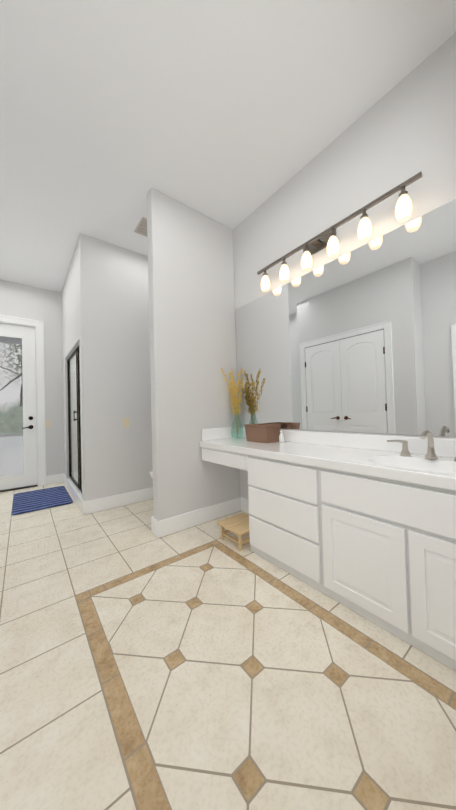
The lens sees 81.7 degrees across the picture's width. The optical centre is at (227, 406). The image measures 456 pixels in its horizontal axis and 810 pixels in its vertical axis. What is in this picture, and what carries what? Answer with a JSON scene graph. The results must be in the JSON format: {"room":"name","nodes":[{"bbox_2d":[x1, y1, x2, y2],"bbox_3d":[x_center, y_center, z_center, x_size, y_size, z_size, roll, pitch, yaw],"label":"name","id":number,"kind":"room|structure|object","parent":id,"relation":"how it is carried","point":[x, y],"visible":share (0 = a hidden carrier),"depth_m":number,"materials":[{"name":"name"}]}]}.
{"room":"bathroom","nodes":[
{"label":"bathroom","id":0,"kind":"room"},
{"bbox_2d":[0,280,63,475],"bbox_3d":[-2.813,-0.324,4.401,2.820,3.150,0.120,-1,-1,-38],"label":"wall","id":1,"kind":"structure","parent":0,"point":[26,301],"depth_m":4.27,"materials":[{"name":"paint"}]},
{"bbox_2d":[0,323,36,489],"bbox_3d":[-3.357,-0.002,3.917,0.820,2.480,0.106,-1,-1,-38],"label":"exterior door","id":2,"kind":"structure","parent":1,"relation":"in","point":[26,341],"depth_m":4.09,"materials":[{"name":"white"}]},
{"bbox_2d":[0,315,45,485],"bbox_3d":[-3.373,-0.049,3.937,1.046,2.615,0.148,-1,-1,-38],"label":"door frame","id":3,"kind":"structure","parent":1,"relation":"attached to","point":[38,325],"depth_m":4.15,"materials":[{"name":"white wood"}]},
{"bbox_2d":[45,420,49,426],"bbox_3d":[-2.894,0.276,4.232,0.072,0.116,0.009,-1,-1,-38],"label":"switch plate","id":4,"kind":"object","parent":1,"relation":"attached to","point":[47,423],"visible":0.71,"depth_m":4.23,"materials":[{"name":"beige plastic"}]},
{"bbox_2d":[61,240,82,498],"bbox_3d":[-2.183,-0.351,3.739,0.100,3.150,1.700,-1,-1,-38],"label":"wall","id":5,"kind":"structure","parent":0,"point":[70,317],"depth_m":3.77,"materials":[{"name":"paint"}]},
{"bbox_2d":[62,473,66,485],"bbox_3d":[-2.615,1.171,4.227,0.016,0.145,0.310,-1,-1,-38],"label":"baseboard","id":6,"kind":"structure","parent":5,"relation":"attached to","point":[64,477],"depth_m":4.21,"materials":[{"name":"white wood"}]},
{"bbox_2d":[66,478,81,508],"bbox_3d":[-2.047,1.158,3.592,0.120,0.120,1.390,-1,-1,-38],"label":"sill","id":7,"kind":"structure","parent":5,"relation":"attached to","point":[74,491],"depth_m":3.50,"materials":[{"name":"white wood"}]},
{"bbox_2d":[67,345,81,492],"bbox_3d":[-2.095,0.164,3.598,0.066,1.864,1.334,-1,-1,-38],"label":"shower enclosure","id":8,"kind":"object","parent":7,"relation":"on","point":[74,418],"visible":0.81,"depth_m":3.69,"materials":[{"name":"clear glass"}]},
{"bbox_2d":[78,233,152,500],"bbox_3d":[-1.123,-0.385,3.411,1.370,3.150,0.120,-1,-1,-38],"label":"wall","id":9,"kind":"structure","parent":0,"point":[115,375],"depth_m":3.15,"materials":[{"name":"paint"}]},
{"bbox_2d":[82,487,152,514],"bbox_3d":[-1.048,1.115,3.328,1.385,0.145,0.028,-1,-1,-38],"label":"baseboard","id":10,"kind":"structure","parent":9,"relation":"attached to","point":[100,504],"depth_m":3.11,"materials":[{"name":"white wood"}]},
{"bbox_2d":[123,418,128,427],"bbox_3d":[-1.245,0.200,3.212,0.072,0.116,0.009,-1,-1,-38],"label":"electrical outlet plate","id":11,"kind":"object","parent":9,"relation":"attached to","point":[125,422],"visible":1,"depth_m":3.21,"materials":[{"name":"beige plastic"}]},
{"bbox_2d":[147,188,239,520],"bbox_3d":[-0.314,-0.418,2.705,0.960,3.150,0.120,-1,-1,-38],"label":"wall","id":12,"kind":"structure","parent":0,"point":[192,328],"depth_m":2.57,"materials":[{"name":"paint"}]},
{"bbox_2d":[151,516,154,533],"bbox_3d":[-0.322,1.085,2.729,0.975,0.145,0.027,-1,-1,-38],"label":"baseboard","id":13,"kind":"structure","parent":12,"relation":"attached to","point":[152,518],"depth_m":2.41,"materials":[{"name":"white wood"}]},
{"bbox_2d":[154,497,240,537],"bbox_3d":[-0.244,1.082,2.629,0.975,0.145,0.047,-1,-1,-38],"label":"baseboard","id":14,"kind":"structure","parent":12,"relation":"attached to","point":[167,526],"depth_m":2.55,"materials":[{"name":"white wood"}]},
{"bbox_2d":[0,482,455,809],"bbox_3d":[-1.100,1.222,2.329,2.940,0.100,5.400,-1,-1,-38],"label":"floor","id":15,"kind":"structure","parent":0,"point":[202,666],"depth_m":1.06,"materials":[{"name":"tile"}]},
{"bbox_2d":[0,485,36,491],"bbox_3d":[-3.337,1.249,3.915,0.820,0.018,0.110,-1,-1,-38],"label":"threshold","id":16,"kind":"object","parent":15,"relation":"on","point":[18,488],"visible":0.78,"depth_m":3.98,"materials":[{"name":"brown metal"}]},
{"bbox_2d":[12,486,72,514],"bbox_3d":[-2.467,1.217,3.497,0.600,0.018,0.980,-1,-1,-38],"label":"rug","id":17,"kind":"object","parent":15,"relation":"on","point":[32,501],"visible":1,"depth_m":3.39,"materials":[{"name":"blue fabric"}]},
{"bbox_2d":[217,513,249,550],"bbox_3d":[0.115,1.063,2.248,0.300,0.150,0.300,-1,-1,-38],"label":"step stool","id":18,"kind":"object","parent":15,"relation":"on","point":[238,524],"visible":0.83,"depth_m":2.21,"materials":[{"name":"brown wood"}]},
{"bbox_2d":[199,426,455,670],"bbox_3d":[0.627,0.631,1.865,0.527,0.974,2.264,-1,-1,-38],"label":"bathroom vanity","id":19,"kind":"object","parent":15,"relation":"on","point":[364,525],"visible":0.98,"depth_m":1.43,"materials":[{"name":"white wood"}]},
{"bbox_2d":[199,426,455,513],"bbox_3d":[0.619,0.324,1.869,0.527,0.272,2.264,-1,-1,-38],"label":"countertop","id":20,"kind":"structure","parent":19,"relation":"on","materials":[{"name":"white stone"}]},
{"bbox_2d":[221,367,243,438],"bbox_3d":[0.049,-0.041,2.759,0.244,0.753,0.277,-1,-1,-38],"label":"vase","id":21,"kind":"object","parent":20,"relation":"on","point":[234,396],"visible":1,"depth_m":2.75,"materials":[{"name":"clear glass"}]},
{"bbox_2d":[244,423,281,442],"bbox_3d":[0.322,0.245,2.447,0.201,0.157,0.335,-1,-1,-38],"label":"basket","id":22,"kind":"object","parent":20,"relation":"on","point":[264,433],"visible":1,"depth_m":2.36,"materials":[{"name":"brown wicker"}]},
{"bbox_2d":[279,430,284,442],"bbox_3d":[0.470,0.265,2.314,0.048,0.106,0.047,-1,-1,-38],"label":"bottle","id":23,"kind":"object","parent":20,"relation":"on","point":[281,437],"visible":1,"depth_m":2.30,"materials":[{"name":"white plastic"}]},
{"bbox_2d":[387,429,455,493],"bbox_3d":[1.061,0.283,1.410,0.229,0.315,0.441,-1,-1,-38],"label":"faucet","id":24,"kind":"object","parent":20,"relation":"on","point":[430,462],"depth_m":1.47,"materials":[{"name":"silver metal"}]},
{"bbox_2d":[0,0,455,291],"bbox_3d":[-1.188,-2.026,2.382,2.940,0.100,5.400,-1,-1,-38],"label":"ceiling","id":25,"kind":"structure","parent":0,"point":[232,114],"depth_m":1.73,"materials":[{"name":"paint"}]},
{"bbox_2d":[134,217,146,236],"bbox_3d":[-0.911,-1.968,2.906,0.160,0.011,0.270,-1,-1,-38],"label":"ceiling vent","id":26,"kind":"object","parent":25,"relation":"in","point":[141,228],"visible":0.6,"depth_m":2.90,"materials":[{"name":"beige"}]},
{"bbox_2d":[233,32,455,499],"bbox_3d":[-0.032,-0.417,3.223,0.120,3.150,5.400,-1,-1,-38],"label":"wall","id":27,"kind":"structure","parent":0,"point":[402,131],"depth_m":1.83,"materials":[{"name":"paint"}]},
{"bbox_2d":[241,497,248,513],"bbox_3d":[0.358,1.066,2.637,0.015,0.145,0.655,-1,-1,-38],"label":"baseboard","id":28,"kind":"structure","parent":27,"relation":"attached to","point":[244,502],"depth_m":2.85,"materials":[{"name":"white wood"}]},
{"bbox_2d":[257,172,421,291],"bbox_3d":[0.716,-1.234,2.041,0.131,0.257,1.330,-1,-1,-38],"label":"sconce","id":29,"kind":"object","parent":27,"relation":"attached to","point":[328,239],"visible":1,"depth_m":1.90,"materials":[{"name":"white glass"}]},
{"bbox_2d":[235,199,455,436],"bbox_3d":[0.797,-0.464,2.052,0.006,1.310,2.269,-1,-1,-38],"label":"vanity mirror","id":30,"kind":"object","parent":27,"relation":"attached to","point":[362,339],"visible":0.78,"depth_m":1.84,"materials":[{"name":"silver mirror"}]},
{"label":"outside","id":31,"kind":"structure","parent":0,"visible":0},
{"bbox_2d":[0,336,23,475],"bbox_3d":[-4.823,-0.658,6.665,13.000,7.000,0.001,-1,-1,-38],"label":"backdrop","id":32,"kind":"structure","parent":31,"point":[14,439],"depth_m":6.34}
]}

